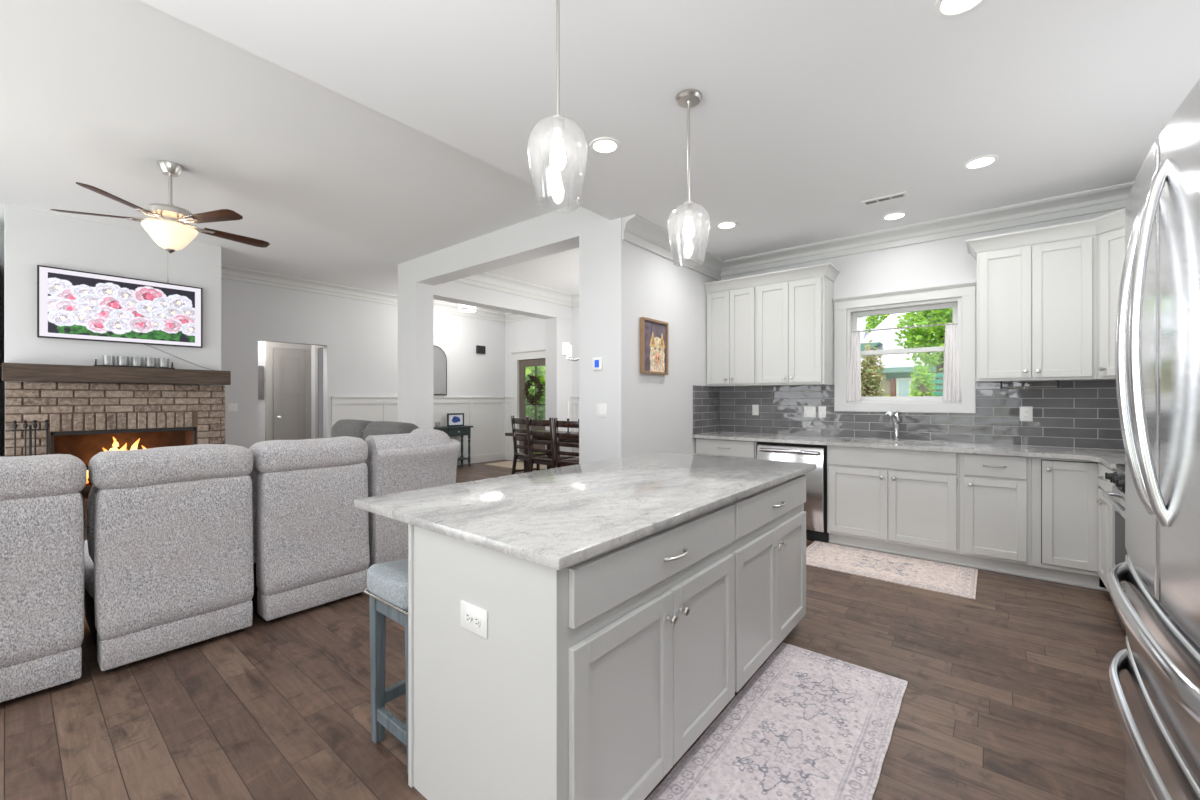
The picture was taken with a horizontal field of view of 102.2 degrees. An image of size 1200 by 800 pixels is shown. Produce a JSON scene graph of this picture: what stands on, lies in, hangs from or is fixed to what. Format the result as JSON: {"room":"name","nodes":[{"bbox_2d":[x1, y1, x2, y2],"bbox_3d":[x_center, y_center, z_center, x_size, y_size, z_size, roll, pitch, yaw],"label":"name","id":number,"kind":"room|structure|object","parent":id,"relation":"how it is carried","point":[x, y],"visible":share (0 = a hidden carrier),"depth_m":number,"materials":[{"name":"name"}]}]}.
{"room":"kitchen","nodes":[
{"label":"kitchen","id":0,"kind":"room"},
{"bbox_2d":[4,204,220,456],"bbox_3d":[-5.371,-0.250,5.402,1.050,3.080,1.610,0,0,39],"label":"wall","id":1,"kind":"structure","parent":0,"point":[32,238],"depth_m":4.88,"materials":[{"name":"paint"}]},
{"bbox_2d":[2,363,230,384],"bbox_3d":[-4.880,-0.245,5.023,0.190,0.160,1.670,0,0,39],"label":"mantel shelf","id":2,"kind":"object","parent":1,"relation":"attached to","point":[10,371],"visible":1,"depth_m":4.84,"materials":[{"name":"wood"}]},
{"bbox_2d":[93,359,174,368],"bbox_3d":[-4.852,-0.363,5.058,0.110,0.072,0.610,0,0,39],"label":"tray","id":3,"kind":"object","parent":2,"relation":"on","point":[95,359],"visible":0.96,"depth_m":5.01,"materials":[{"name":"black metal"}]},
{"bbox_2d":[37,265,201,347],"bbox_3d":[-4.941,-0.926,5.059,0.049,0.682,1.230,0,0,39],"label":"television","id":4,"kind":"object","parent":1,"relation":"attached to","point":[71,304],"visible":1,"depth_m":4.98,"materials":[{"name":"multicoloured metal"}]},
{"bbox_2d":[0,229,504,456],"bbox_3d":[-5.209,-0.250,6.553,0.150,3.080,9.900,0,0,39],"label":"wall","id":5,"kind":"structure","parent":0,"point":[360,356],"depth_m":7.65,"materials":[{"name":"paint"}]},
{"bbox_2d":[221,265,504,322],"bbox_3d":[-3.603,-1.710,8.315,0.120,0.160,5.140,0,0,39],"label":"trim","id":6,"kind":"structure","parent":5,"relation":"attached to","point":[227,272],"depth_m":7.55,"materials":[{"name":"white paint"}]},
{"bbox_2d":[331,396,504,464],"bbox_3d":[-3.115,0.624,8.975,0.045,1.332,3.500,0,0,39],"label":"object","id":7,"kind":"structure","parent":5,"relation":"attached to","point":[486,415],"depth_m":9.53,"materials":[{"name":"white paint"}]},
{"bbox_2d":[433,345,446,394],"bbox_3d":[-3.098,-0.535,8.993,0.025,0.930,0.570,0,0,39],"label":"arched mirror","id":8,"kind":"object","parent":5,"relation":"attached to","point":[439,357],"visible":0.5,"depth_m":9.08,"materials":[{"name":"black mirror"}]},
{"bbox_2d":[258,341,296,441],"bbox_3d":[-5.347,-0.010,7.374,0.120,2.600,2.100,0,0,39],"label":"wall","id":9,"kind":"structure","parent":0,"point":[261,344],"depth_m":7.45,"materials":[{"name":"paint"}]},
{"bbox_2d":[258,366,263,399],"bbox_3d":[-5.221,-0.250,7.413,0.024,0.520,0.120,0,0,39],"label":"picture","id":10,"kind":"object","parent":9,"relation":"attached to","point":[260,368],"visible":0.58,"depth_m":7.42,"materials":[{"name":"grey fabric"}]},
{"bbox_2d":[0,0,578,313],"bbox_3d":[-3.504,-1.900,5.328,7.040,0.220,10.150,0,0,39],"label":"ceiling","id":11,"kind":"structure","parent":0,"point":[341,191],"depth_m":3.56,"materials":[{"name":"white paint"}]},
{"bbox_2d":[50,160,269,281],"bbox_3d":[-3.274,-1.335,3.738,1.283,0.910,1.263,0,0,39],"label":"ceiling fan","id":12,"kind":"object","parent":11,"relation":"hanging from","point":[169,227],"visible":1,"depth_m":3.62,"materials":[{"name":"wood"}]},
{"bbox_2d":[563,343,578,360],"bbox_3d":[-0.278,-1.180,7.249,0.619,1.220,0.646,0,0,39],"label":"chandelier","id":13,"kind":"object","parent":11,"relation":"hanging from","point":[567,349],"visible":0.27,"depth_m":7.07,"materials":[{"name":"silver metal"}]},
{"bbox_2d":[311,345,322,438],"bbox_3d":[-5.139,-0.010,7.146,0.490,2.600,2.010,0,0,39],"label":"wall","id":14,"kind":"structure","parent":0,"point":[312,346],"depth_m":7.90,"materials":[{"name":"paint"}]},
{"bbox_2d":[265,342,310,440],"bbox_3d":[-4.933,0.200,7.703,0.108,2.180,0.643,0,0,39],"label":"door","id":15,"kind":"structure","parent":14,"relation":"in","point":[287,371],"depth_m":7.70,"materials":[{"name":"beige paint"}]},
{"bbox_2d":[315,345,326,438],"bbox_3d":[-4.420,0.195,7.753,0.400,2.190,0.122,0,0,39],"label":"door","id":16,"kind":"structure","parent":14,"relation":"in","point":[324,346],"depth_m":7.78,"materials":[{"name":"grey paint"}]},
{"bbox_2d":[398,282,432,428],"bbox_3d":[-2.438,-0.098,6.395,0.450,2.775,0.250,0,0,39],"label":"wall column","id":17,"kind":"structure","parent":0,"point":[415,300],"depth_m":6.27,"materials":[{"name":"paint"}]},
{"bbox_2d":[398,207,578,286],"bbox_3d":[-1.362,-1.637,5.520,3.224,0.305,0.250,0,0,39],"label":"ceiling beam","id":18,"kind":"structure","parent":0,"point":[557,231],"depth_m":5.17,"materials":[{"name":"paint"}]},
{"bbox_2d":[454,272,572,306],"bbox_3d":[-1.282,-1.695,7.349,0.140,0.190,2.690,0,0,39],"label":"trim","id":19,"kind":"structure","parent":18,"relation":"attached to","point":[486,280],"depth_m":7.40,"materials":[{"name":"white paint"}]},
{"bbox_2d":[433,281,571,468],"bbox_3d":[-1.441,-0.250,7.479,0.270,3.080,2.690,0,0,39],"label":"wall","id":20,"kind":"structure","parent":0,"point":[558,318],"depth_m":8.16,"materials":[{"name":"paint"}]},
{"bbox_2d":[505,318,544,460],"bbox_3d":[-1.266,-0.250,9.598,2.430,3.080,0.500,0,0,39],"label":"wall","id":21,"kind":"structure","parent":0,"point":[528,334],"depth_m":10.08,"materials":[{"name":"paint"}]},
{"bbox_2d":[505,397,512,459],"bbox_3d":[-1.927,0.624,10.235,0.300,1.332,0.045,0,0,39],"label":"trim","id":22,"kind":"structure","parent":21,"relation":"attached to","point":[508,400],"depth_m":10.25,"materials":[{"name":"white paint"}]},
{"bbox_2d":[504,313,535,322],"bbox_3d":[-1.240,-1.710,9.629,2.130,0.160,0.120,0,0,39],"label":"trim","id":23,"kind":"structure","parent":21,"relation":"attached to","point":[509,317],"depth_m":10.09,"materials":[{"name":"white paint"}]},
{"bbox_2d":[511,349,544,460],"bbox_3d":[-1.320,0.150,9.761,1.320,2.280,0.115,0,0,39],"label":"door","id":24,"kind":"structure","parent":21,"relation":"in","point":[536,357],"depth_m":9.99,"materials":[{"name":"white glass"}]},
{"bbox_2d":[523,375,544,405],"bbox_3d":[-1.345,-0.182,9.724,0.646,0.677,0.169,0,0,39],"label":"wreath","id":25,"kind":"object","parent":24,"relation":"attached to","point":[534,399],"visible":1,"depth_m":9.72,"materials":[{"name":"green plant"}]},
{"bbox_2d":[0,460,1126,799],"bbox_3d":[-1.987,1.350,4.095,10.950,0.120,10.150,0,0,39],"label":"floor","id":26,"kind":"structure","parent":0,"point":[1007,696],"depth_m":2.03,"materials":[{"name":"brown wood"}]},
{"bbox_2d":[11,420,48,455],"bbox_3d":[-5.229,0.740,4.443,0.200,1.100,0.200,0,0,-8],"label":"fireplace tool set","id":27,"kind":"object","parent":26,"relation":"on","point":[25,425],"visible":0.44,"depth_m":4.44,"materials":[{"name":"black metal"}]},
{"bbox_2d":[0,454,86,702],"bbox_3d":[-2.918,0.770,2.223,0.986,1.040,0.725,0,0,39],"label":"recliner sofa section","id":28,"kind":"object","parent":26,"relation":"on","point":[42,510],"visible":1,"depth_m":2.09,"materials":[{"name":"grey fabric"}]},
{"bbox_2d":[80,491,84,543],"bbox_3d":[-2.735,0.615,2.074,0.217,0.490,0.725,0,0,39],"label":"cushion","id":29,"kind":"object","parent":28,"relation":"on","point":[80,491],"depth_m":2.33,"materials":[{"name":"fabric"}]},
{"bbox_2d":[5,382,224,527],"bbox_3d":[-5.111,0.565,5.217,0.467,1.450,1.640,0,0,39],"label":"fireplace","id":30,"kind":"object","parent":26,"relation":"on","point":[84,419],"visible":0.55,"depth_m":5.05,"materials":[{"name":"brown brick"}]},
{"bbox_2d":[81,437,145,493],"bbox_3d":[-5.143,0.705,5.204,0.262,0.611,0.720,0,0,39],"label":"fire","id":31,"kind":"object","parent":30,"relation":"in","point":[86,490],"visible":0.09,"depth_m":5.14,"materials":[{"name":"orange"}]},
{"bbox_2d":[84,444,253,671],"bbox_3d":[-2.483,0.770,2.759,0.985,1.039,0.644,0,0,39],"label":"recliner sofa section","id":32,"kind":"object","parent":26,"relation":"on","point":[168,546],"visible":0.96,"depth_m":2.42,"materials":[{"name":"grey fabric"}]},
{"bbox_2d":[84,540,93,598],"bbox_3d":[-2.567,0.915,2.826,0.689,0.269,0.643,0,0,39],"label":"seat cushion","id":33,"kind":"object","parent":32,"relation":"on","point":[88,563],"depth_m":2.44,"materials":[{"name":"fabric"}]},
{"bbox_2d":[87,485,96,562],"bbox_3d":[-2.299,0.614,2.609,0.217,0.490,0.643,0,0,39],"label":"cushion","id":34,"kind":"object","parent":32,"relation":"on","point":[92,495],"depth_m":2.34,"materials":[{"name":"fabric"}]},
{"bbox_2d":[248,436,369,622],"bbox_3d":[-2.073,0.771,3.263,0.986,1.039,0.640,0,0,39],"label":"recliner sofa section","id":35,"kind":"object","parent":26,"relation":"on","point":[311,541],"visible":0.87,"depth_m":2.91,"materials":[{"name":"grey fabric"}]},
{"bbox_2d":[248,470,257,535],"bbox_3d":[-1.889,0.615,3.113,0.218,0.489,0.636,0,0,39],"label":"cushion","id":36,"kind":"object","parent":35,"relation":"on","point":[254,474],"depth_m":2.85,"materials":[{"name":"fabric"}]},
{"bbox_2d":[332,419,418,463],"bbox_3d":[-2.372,0.754,4.554,1.497,1.090,0.870,0,0,39],"label":"loveseat","id":37,"kind":"object","parent":26,"relation":"on","point":[362,429],"visible":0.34,"depth_m":4.58,"materials":[{"name":"fabric"}]},
{"bbox_2d":[364,558,407,772],"bbox_3d":[-0.628,0.955,1.900,0.343,0.670,0.473,0,0,39],"label":"counter stool","id":38,"kind":"object","parent":26,"relation":"on","point":[387,582],"visible":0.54,"depth_m":1.79,"materials":[{"name":"grey wood"}]},
{"bbox_2d":[365,428,460,567],"bbox_3d":[-1.483,0.752,3.804,0.800,0.995,0.908,0,0,39],"label":"sofa","id":39,"kind":"object","parent":26,"relation":"on","point":[422,458],"visible":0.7,"depth_m":3.36,"materials":[{"name":"grey fabric"}]},
{"bbox_2d":[433,425,472,466],"bbox_3d":[-2.894,0.902,8.930,0.345,0.775,1.110,0,0,39],"label":"console table","id":40,"kind":"object","parent":26,"relation":"on","point":[464,430],"visible":0.44,"depth_m":9.11,"materials":[{"name":"teal paint"}]},
{"bbox_2d":[447,413,463,426],"bbox_3d":[-2.761,0.392,9.176,0.110,0.244,0.360,0,0,39],"label":"photo frame","id":41,"kind":"object","parent":40,"relation":"on","point":[453,419],"visible":1,"depth_m":9.14,"materials":[{"name":"black metal"}]},
{"bbox_2d":[449,414,462,424],"bbox_3d":[-2.727,0.392,9.149,0.001,0.196,0.312,0,0,39],"label":"photo","id":42,"kind":"object","parent":41,"relation":"attached to","point":[453,419],"depth_m":9.16},
{"bbox_2d":[484,461,544,469],"bbox_3d":[-1.558,1.284,9.365,1.330,0.009,0.670,0,0,39],"label":"mat","id":43,"kind":"object","parent":26,"relation":"on","point":[508,464],"visible":0.58,"depth_m":9.46,"materials":[{"name":"fabric"}]},
{"bbox_2d":[408,474,805,799],"bbox_3d":[0.278,0.848,2.164,0.736,0.884,2.010,0,0,39],"label":"kitchen island","id":44,"kind":"object","parent":26,"relation":"on","point":[592,678],"visible":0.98,"depth_m":1.47,"materials":[{"name":"grey paint"}]},
{"bbox_2d":[460,600,487,638],"bbox_3d":[-0.366,0.635,1.397,0.125,0.080,0.009,0,0,39],"label":"power outlet","id":45,"kind":"object","parent":44,"relation":"attached to","point":[473,618],"visible":1,"depth_m":1.39,"materials":[{"name":"white plastic"}]},
{"bbox_2d":[354,451,815,569],"bbox_3d":[0.165,0.391,2.308,1.065,0.030,2.140,0,0,39],"label":"island countertop","id":46,"kind":"structure","parent":44,"relation":"on","point":[559,518],"depth_m":1.76,"materials":[{"name":"white stone"}]},
{"bbox_2d":[696,438,756,458],"bbox_3d":[1.429,0.849,5.121,0.655,0.882,0.618,0,0,39],"label":"base cabinet","id":47,"kind":"object","parent":26,"relation":"on","point":[712,447],"visible":0.27,"depth_m":4.88,"materials":[{"name":"grey paint"}]},
{"bbox_2d":[646,642,907,799],"bbox_3d":[0.649,1.286,1.721,0.562,0.006,1.690,0,0,39],"label":"runner rug","id":48,"kind":"object","parent":26,"relation":"on","point":[807,725],"visible":1,"depth_m":1.83,"materials":[{"name":"white fabric"}]},
{"bbox_2d":[757,441,828,542],"bbox_3d":[1.919,0.851,4.692,0.630,0.878,0.657,0,0,39],"label":"dishwasher","id":49,"kind":"object","parent":26,"relation":"on","point":[815,506],"visible":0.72,"depth_m":4.36,"materials":[{"name":"silver"}]},
{"bbox_2d":[806,541,977,599],"bbox_3d":[2.179,1.286,3.744,1.160,0.006,0.700,0,0,39],"label":"kitchen rug","id":50,"kind":"object","parent":26,"relation":"on","point":[955,580],"visible":0.94,"depth_m":3.64,"materials":[{"name":"fabric"}]},
{"bbox_2d":[827,445,959,562],"bbox_3d":[2.551,0.849,4.210,0.945,0.882,0.618,0,0,39],"label":"base cabinet","id":51,"kind":"object","parent":26,"relation":"on","point":[895,500],"visible":0.96,"depth_m":3.97,"materials":[{"name":"grey paint"}]},
{"bbox_2d":[692,432,1124,468],"bbox_3d":[2.420,0.391,3.993,3.617,0.030,1.126,0,0,39],"label":"countertop","id":52,"kind":"structure","parent":51,"relation":"on","point":[1109,458],"depth_m":3.83,"materials":[{"name":"white stone"}]},
{"bbox_2d":[884,411,900,440],"bbox_3d":[2.625,0.241,4.336,0.277,0.269,0.060,0,0,-40],"label":"faucet","id":53,"kind":"object","parent":52,"relation":"on","point":[889,415],"visible":1,"depth_m":4.37,"materials":[{"name":"silver metal"}]},
{"bbox_2d":[829,541,1107,590],"bbox_3d":[2.730,1.280,3.794,1.748,0.020,0.009,0,0,39],"label":"baseboard","id":54,"kind":"structure","parent":26,"relation":"on","point":[833,542],"depth_m":3.67,"materials":[{"name":"white paint"}]},
{"bbox_2d":[959,453,1030,574],"bbox_3d":[3.078,0.849,3.781,0.412,0.882,0.618,0,0,39],"label":"base cabinet","id":55,"kind":"object","parent":26,"relation":"on","point":[995,490],"visible":0.97,"depth_m":3.57,"materials":[{"name":"grey paint"}]},
{"bbox_2d":[1031,457,1099,586],"bbox_3d":[3.373,0.849,3.542,0.345,0.882,0.618,0,0,39],"label":"base cabinet","id":56,"kind":"object","parent":26,"relation":"on","point":[1064,492],"visible":0.93,"depth_m":3.34,"materials":[{"name":"grey paint"}]},
{"bbox_2d":[1096,462,1115,591],"bbox_3d":[3.385,0.849,2.844,0.653,0.882,0.555,0,0,39],"label":"base cabinet","id":57,"kind":"object","parent":26,"relation":"on","point":[1104,506],"visible":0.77,"depth_m":3.03,"materials":[{"name":"grey paint"}]},
{"bbox_2d":[1102,463,1127,634],"bbox_3d":[2.957,0.807,2.333,0.683,0.925,0.760,0,0,39],"label":"range","id":58,"kind":"object","parent":26,"relation":"on","point":[1117,500],"visible":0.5,"depth_m":2.65,"materials":[{"name":"grey"}]},
{"bbox_2d":[1102,485,1127,591],"bbox_3d":[2.955,0.833,2.334,0.678,0.875,0.760,0,0,39],"label":"oven","id":59,"kind":"object","parent":58,"relation":"in","point":[1117,500],"depth_m":2.64,"materials":[{"name":"silver metal"}]},
{"bbox_2d":[1108,79,1199,799],"bbox_3d":[1.384,0.398,0.641,0.961,1.785,0.910,0,0,39],"label":"refrigerator","id":60,"kind":"object","parent":26,"relation":"on","point":[1157,332],"visible":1,"depth_m":0.88,"materials":[{"name":"grey metal"}]},
{"bbox_3d":[-0.326,1.284,7.011,2.750,0.009,1.770,0,0,39],"label":"dining rug","id":61,"kind":"object","parent":26,"relation":"on","visible":0},
{"bbox_2d":[511,415,551,474],"bbox_3d":[-0.996,0.762,7.216,0.520,1.034,0.482,0,0,-39],"label":"dining chair","id":62,"kind":"object","parent":61,"relation":"on","point":[517,455],"visible":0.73,"depth_m":7.13,"materials":[{"name":"brown wood"}]},
{"bbox_2d":[505,430,578,472],"bbox_3d":[-0.446,0.904,7.276,1.970,0.752,0.870,0,0,39],"label":"dining table","id":63,"kind":"object","parent":61,"relation":"on","point":[535,437],"visible":0.22,"depth_m":7.34,"materials":[{"name":"brown wood"}]},
{"bbox_2d":[527,417,575,471],"bbox_3d":[-0.669,0.762,6.724,0.482,1.034,0.520,0,0,39],"label":"dining chair","id":64,"kind":"object","parent":61,"relation":"on","point":[550,460],"visible":0.76,"depth_m":6.56,"materials":[{"name":"brown wood"}]},
{"bbox_2d":[553,418,578,467],"bbox_3d":[-0.273,0.762,6.375,0.482,1.034,0.520,0,0,35],"label":"dining chair","id":65,"kind":"object","parent":61,"relation":"on","point":[566,424],"visible":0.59,"depth_m":6.25,"materials":[{"name":"brown wood"}]},
{"bbox_2d":[572,306,578,396],"bbox_3d":[0.719,-0.250,7.560,3.520,3.080,0.160,0,0,39],"label":"wall","id":66,"kind":"structure","parent":0,"point":[575,310],"depth_m":8.38,"materials":[{"name":"paint"}]},
{"bbox_2d":[570,397,578,456],"bbox_3d":[0.574,0.624,7.545,2.774,1.332,0.045,0,0,39],"label":"trim","id":67,"kind":"structure","parent":66,"relation":"attached to","point":[574,400],"depth_m":8.37,"materials":[{"name":"white paint"}]},
{"bbox_2d":[579,206,716,463],"bbox_3d":[0.642,-0.250,5.052,0.476,3.080,2.050,0,0,39],"label":"wall partition","id":68,"kind":"structure","parent":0,"point":[621,282],"depth_m":4.36,"materials":[{"name":"paint"}]},
{"bbox_2d":[597,404,606,416],"bbox_3d":[0.014,0.100,4.235,0.115,0.120,0.008,0,0,39],"label":"light switch","id":69,"kind":"object","parent":68,"relation":"attached to","point":[601,408],"visible":1,"depth_m":4.23,"materials":[{"name":"white plastic"}]},
{"bbox_2d":[640,317,667,374],"bbox_3d":[0.505,-0.480,4.473,0.039,0.500,0.430,0,0,39],"label":"painting","id":70,"kind":"object","parent":68,"relation":"attached to","point":[653,333],"visible":1,"depth_m":4.46,"materials":[{"name":"paint"}]},
{"bbox_2d":[622,214,724,280],"bbox_3d":[0.837,-1.448,4.804,0.140,0.185,1.888,0,0,39],"label":"trim","id":71,"kind":"structure","parent":68,"relation":"attached to","point":[638,231],"depth_m":4.54,"materials":[{"name":"white paint"}]},
{"bbox_2d":[693,385,719,434],"bbox_3d":[1.181,0.117,5.329,0.012,0.518,0.640,0,0,39],"label":"tiled wall","id":72,"kind":"structure","parent":68,"relation":"attached to","point":[706,399],"depth_m":5.30,"materials":[{"name":"tile"}]},
{"bbox_2d":[140,0,1199,259],"bbox_3d":[0.224,-1.775,1.235,3.910,0.470,8.500,0,0,39],"label":"ceiling","id":73,"kind":"structure","parent":0,"point":[808,112],"depth_m":2.37,"materials":[{"name":"white paint"}]},
{"bbox_2d":[528,0,587,211],"bbox_3d":[-0.150,-1.117,1.726,0.214,0.847,0.214,0,0,39],"label":"glass pendant","id":74,"kind":"object","parent":73,"relation":"hanging from","point":[558,124],"visible":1,"depth_m":1.70,"materials":[{"name":"glass"}]},
{"bbox_2d":[553,115,562,141],"bbox_3d":[-0.150,-0.965,1.726,0.044,0.080,0.044,0,0,39],"label":"socket","id":75,"kind":"object","parent":74,"relation":"attached to","point":[557,132],"depth_m":1.71,"materials":[{"name":"white"}]},
{"bbox_2d":[590,137,619,153],"bbox_3d":[0.030,-1.536,2.939,0.188,0.008,0.188,0,0,39],"label":"recessed light","id":76,"kind":"object","parent":73,"relation":"in","point":[602,145],"visible":1,"depth_m":2.93,"materials":[{"name":"white plastic"}]},
{"bbox_2d":[668,89,709,266],"bbox_3d":[0.452,-1.117,2.467,0.214,0.847,0.214,0,0,39],"label":"glass pendant","id":77,"kind":"object","parent":73,"relation":"hanging from","point":[688,98],"visible":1,"depth_m":2.44,"materials":[{"name":"glass"}]},
{"bbox_2d":[685,201,692,217],"bbox_3d":[0.452,-0.965,2.467,0.044,0.080,0.044,0,0,39],"label":"socket","id":78,"kind":"object","parent":77,"relation":"attached to","point":[689,213],"depth_m":2.45,"materials":[{"name":"white"}]},
{"bbox_2d":[716,221,737,228],"bbox_3d":[1.121,-1.536,4.282,0.188,0.008,0.188,0,0,39],"label":"recessed light","id":79,"kind":"object","parent":73,"relation":"in","point":[726,224],"visible":1,"depth_m":4.28,"materials":[{"name":"white plastic"}]},
{"bbox_2d":[861,191,907,206],"bbox_3d":[2.189,-1.536,3.724,0.300,0.008,0.110,0,0,39],"label":"ceiling vent","id":80,"kind":"object","parent":73,"relation":"in","point":[901,195],"visible":1,"depth_m":3.72,"materials":[{"name":"white plastic"}]},
{"bbox_2d":[882,212,907,219],"bbox_3d":[2.476,-1.536,4.070,0.188,0.008,0.188,0,0,39],"label":"recessed light","id":81,"kind":"object","parent":73,"relation":"in","point":[895,215],"visible":1,"depth_m":4.06,"materials":[{"name":"white plastic"}]},
{"bbox_2d":[933,0,984,17],"bbox_3d":[1.393,-1.536,1.857,0.188,0.008,0.188,0,0,39],"label":"recessed light","id":82,"kind":"object","parent":73,"relation":"in","point":[942,8],"visible":1,"depth_m":1.90,"materials":[{"name":"white plastic"}]},
{"bbox_2d":[962,155,998,168],"bbox_3d":[2.472,-1.536,3.145,0.188,0.008,0.188,0,0,39],"label":"recessed light","id":83,"kind":"object","parent":73,"relation":"in","point":[986,160],"visible":1,"depth_m":3.14,"materials":[{"name":"white plastic"}]},
{"bbox_2d":[721,208,1123,487],"bbox_3d":[2.892,-0.125,4.447,3.780,2.830,0.150,0,0,39],"label":"wall","id":84,"kind":"structure","parent":0,"point":[948,260],"depth_m":4.42,"materials":[{"name":"paint"}]},
{"bbox_2d":[707,286,757,386],"bbox_3d":[1.473,-0.660,5.254,0.555,1.040,0.378,0,0,39],"label":"upper cabinet","id":85,"kind":"object","parent":84,"relation":"attached to","point":[731,314],"visible":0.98,"depth_m":5.12,"materials":[{"name":"grey paint"}]},
{"bbox_2d":[756,276,832,385],"bbox_3d":[1.944,-0.660,4.871,0.657,1.040,0.378,0,0,39],"label":"upper cabinet","id":86,"kind":"object","parent":84,"relation":"attached to","point":[794,318],"visible":1,"depth_m":4.73,"materials":[{"name":"grey paint"}]},
{"bbox_2d":[704,262,839,292],"bbox_3d":[1.750,-1.212,5.023,1.277,0.100,0.391,0,0,39],"label":"trim","id":87,"kind":"structure","parent":86,"relation":"attached to","point":[829,270],"depth_m":4.81,"materials":[{"name":"grey paint"}]},
{"bbox_2d":[833,281,975,412],"bbox_3d":[2.792,-0.436,4.495,1.115,1.117,0.199,0,0,39],"label":"window","id":88,"kind":"structure","parent":84,"relation":"in","point":[964,305],"depth_m":4.41,"materials":[{"name":"white paint"}]},
{"bbox_2d":[851,323,957,332],"bbox_3d":[2.778,-0.655,4.469,0.898,0.036,0.036,0,0,39],"label":"curtain rod","id":89,"kind":"object","parent":88,"relation":"attached to","point":[950,323],"visible":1,"depth_m":4.44,"materials":[{"name":"silver metal"}]},
{"bbox_2d":[847,330,860,400],"bbox_3d":[2.458,-0.324,4.705,0.150,0.683,0.056,0,0,39],"label":"cafe curtain","id":90,"kind":"object","parent":89,"relation":"hanging from","point":[854,382],"visible":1,"depth_m":4.70,"materials":[{"name":"white fabric"}]},
{"bbox_2d":[943,322,960,400],"bbox_3d":[3.064,-0.324,4.214,0.130,0.683,0.057,0,0,39],"label":"cafe curtain","id":91,"kind":"object","parent":89,"relation":"hanging from","point":[951,375],"visible":1,"depth_m":4.22,"materials":[{"name":"white fabric"}]},
{"bbox_2d":[720,380,1124,449],"bbox_3d":[2.788,0.117,4.428,3.618,0.518,0.012,0,0,39],"label":"wall tile","id":92,"kind":"structure","parent":84,"relation":"attached to","point":[1075,414],"depth_m":4.11,"materials":[{"name":"grey tile"}]},
{"bbox_2d":[804,406,815,417],"bbox_3d":[2.140,0.130,4.941,0.118,0.116,0.008,0,0,39],"label":"light switch","id":93,"kind":"object","parent":92,"relation":"attached to","point":[809,411],"visible":1,"depth_m":4.93,"materials":[{"name":"white plastic"}]},
{"bbox_2d":[1020,407,1032,420],"bbox_3d":[3.428,0.120,3.893,0.078,0.118,0.009,0,0,39],"label":"power outlet","id":94,"kind":"object","parent":92,"relation":"attached to","point":[1026,413],"visible":1,"depth_m":3.89,"materials":[{"name":"white plastic"}]},
{"bbox_2d":[720,181,1133,276],"bbox_3d":[2.736,-1.472,4.374,3.630,0.135,0.160,0,0,39],"label":"trim","id":95,"kind":"structure","parent":84,"relation":"attached to","point":[1114,197],"depth_m":4.18,"materials":[{"name":"white paint"}]},
{"bbox_2d":[976,235,1096,381],"bbox_3d":[3.337,-0.660,3.739,0.672,1.040,0.378,0,0,39],"label":"upper cabinet","id":96,"kind":"object","parent":84,"relation":"attached to","point":[1036,304],"visible":1,"depth_m":3.60,"materials":[{"name":"grey paint"}]},
{"bbox_2d":[966,208,1124,259],"bbox_3d":[3.249,-1.212,3.534,0.378,0.100,1.184,0,0,-25],"label":"trim","id":97,"kind":"structure","parent":96,"relation":"attached to","point":[1114,220],"depth_m":3.55,"materials":[{"name":"grey paint"}]},
{"bbox_2d":[1090,226,1124,380],"bbox_3d":[3.762,-0.660,3.246,0.611,1.040,0.607,0,0,39],"label":"upper cabinet","id":98,"kind":"object","parent":84,"relation":"attached to","point":[1110,244],"visible":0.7,"depth_m":3.34,"materials":[{"name":"grey paint"}]},
{"label":"outside","id":99,"kind":"structure","parent":0,"visible":0},
{"bbox_3d":[6.307,1.890,7.760,60.000,0.200,100.000,0,0,39],"label":"ground","id":100,"kind":"structure","parent":99,"visible":0},
{"bbox_2d":[525,384,544,419],"bbox_3d":[-2.118,0.634,16.465,2.682,2.324,1.976,0,0,39],"label":"bush","id":101,"kind":"object","parent":100,"relation":"on","point":[540,408],"visible":0.29,"depth_m":16.16,"materials":[{"name":"green plant"}]},
{"bbox_2d":[525,366,544,406],"bbox_3d":[-2.604,-0.976,19.948,4.277,5.536,3.568,0,0,39],"label":"tree","id":102,"kind":"object","parent":100,"relation":"on","point":[540,369],"visible":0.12,"depth_m":18.97,"materials":[{"name":"green plant"}]},
{"bbox_2d":[861,340,886,396],"bbox_3d":[5.210,0.324,9.434,0.657,2.940,0.610,0,0,39],"label":"shrub","id":103,"kind":"object","parent":100,"relation":"on","point":[870,385],"visible":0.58,"depth_m":9.31,"materials":[{"name":"green plant"}]},
{"bbox_2d":[866,314,889,332],"bbox_3d":[16.890,-2.577,28.844,3.369,8.736,3.216,0,0,-3],"label":"tree","id":104,"kind":"object","parent":100,"relation":"on","point":[871,324],"visible":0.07,"depth_m":28.73,"materials":[{"name":"green plant"}]},
{"bbox_2d":[857,312,936,395],"bbox_3d":[13.165,-2.110,20.163,14.000,7.800,9.300,0,0,39],"label":"house","id":105,"kind":"structure","parent":100,"relation":"on","point":[897,370],"depth_m":17.35,"materials":[{"name":"white"}]},
{"bbox_2d":[907,365,936,395],"bbox_3d":[6.514,0.544,9.791,0.447,2.499,0.427,0,0,1],"label":"shrub","id":106,"kind":"object","parent":100,"relation":"on","point":[921,387],"visible":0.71,"depth_m":9.72,"materials":[{"name":"green plant"}]},
{"bbox_2d":[894,308,952,391],"bbox_3d":[8.216,-0.504,11.761,1.639,4.592,1.928,0,0,-24],"label":"leafy tree","id":107,"kind":"object","parent":100,"relation":"on","point":[939,316],"visible":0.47,"depth_m":11.80,"materials":[{"name":"green plant"}]},
{"bbox_2d":[919,373,942,395],"bbox_3d":[7.337,0.565,10.273,0.930,2.450,0.080,0,0,39],"label":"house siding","id":108,"kind":"object","parent":100,"relation":"on","point":[936,381],"visible":0.02,"depth_m":10.34,"materials":[{"name":"teal"}]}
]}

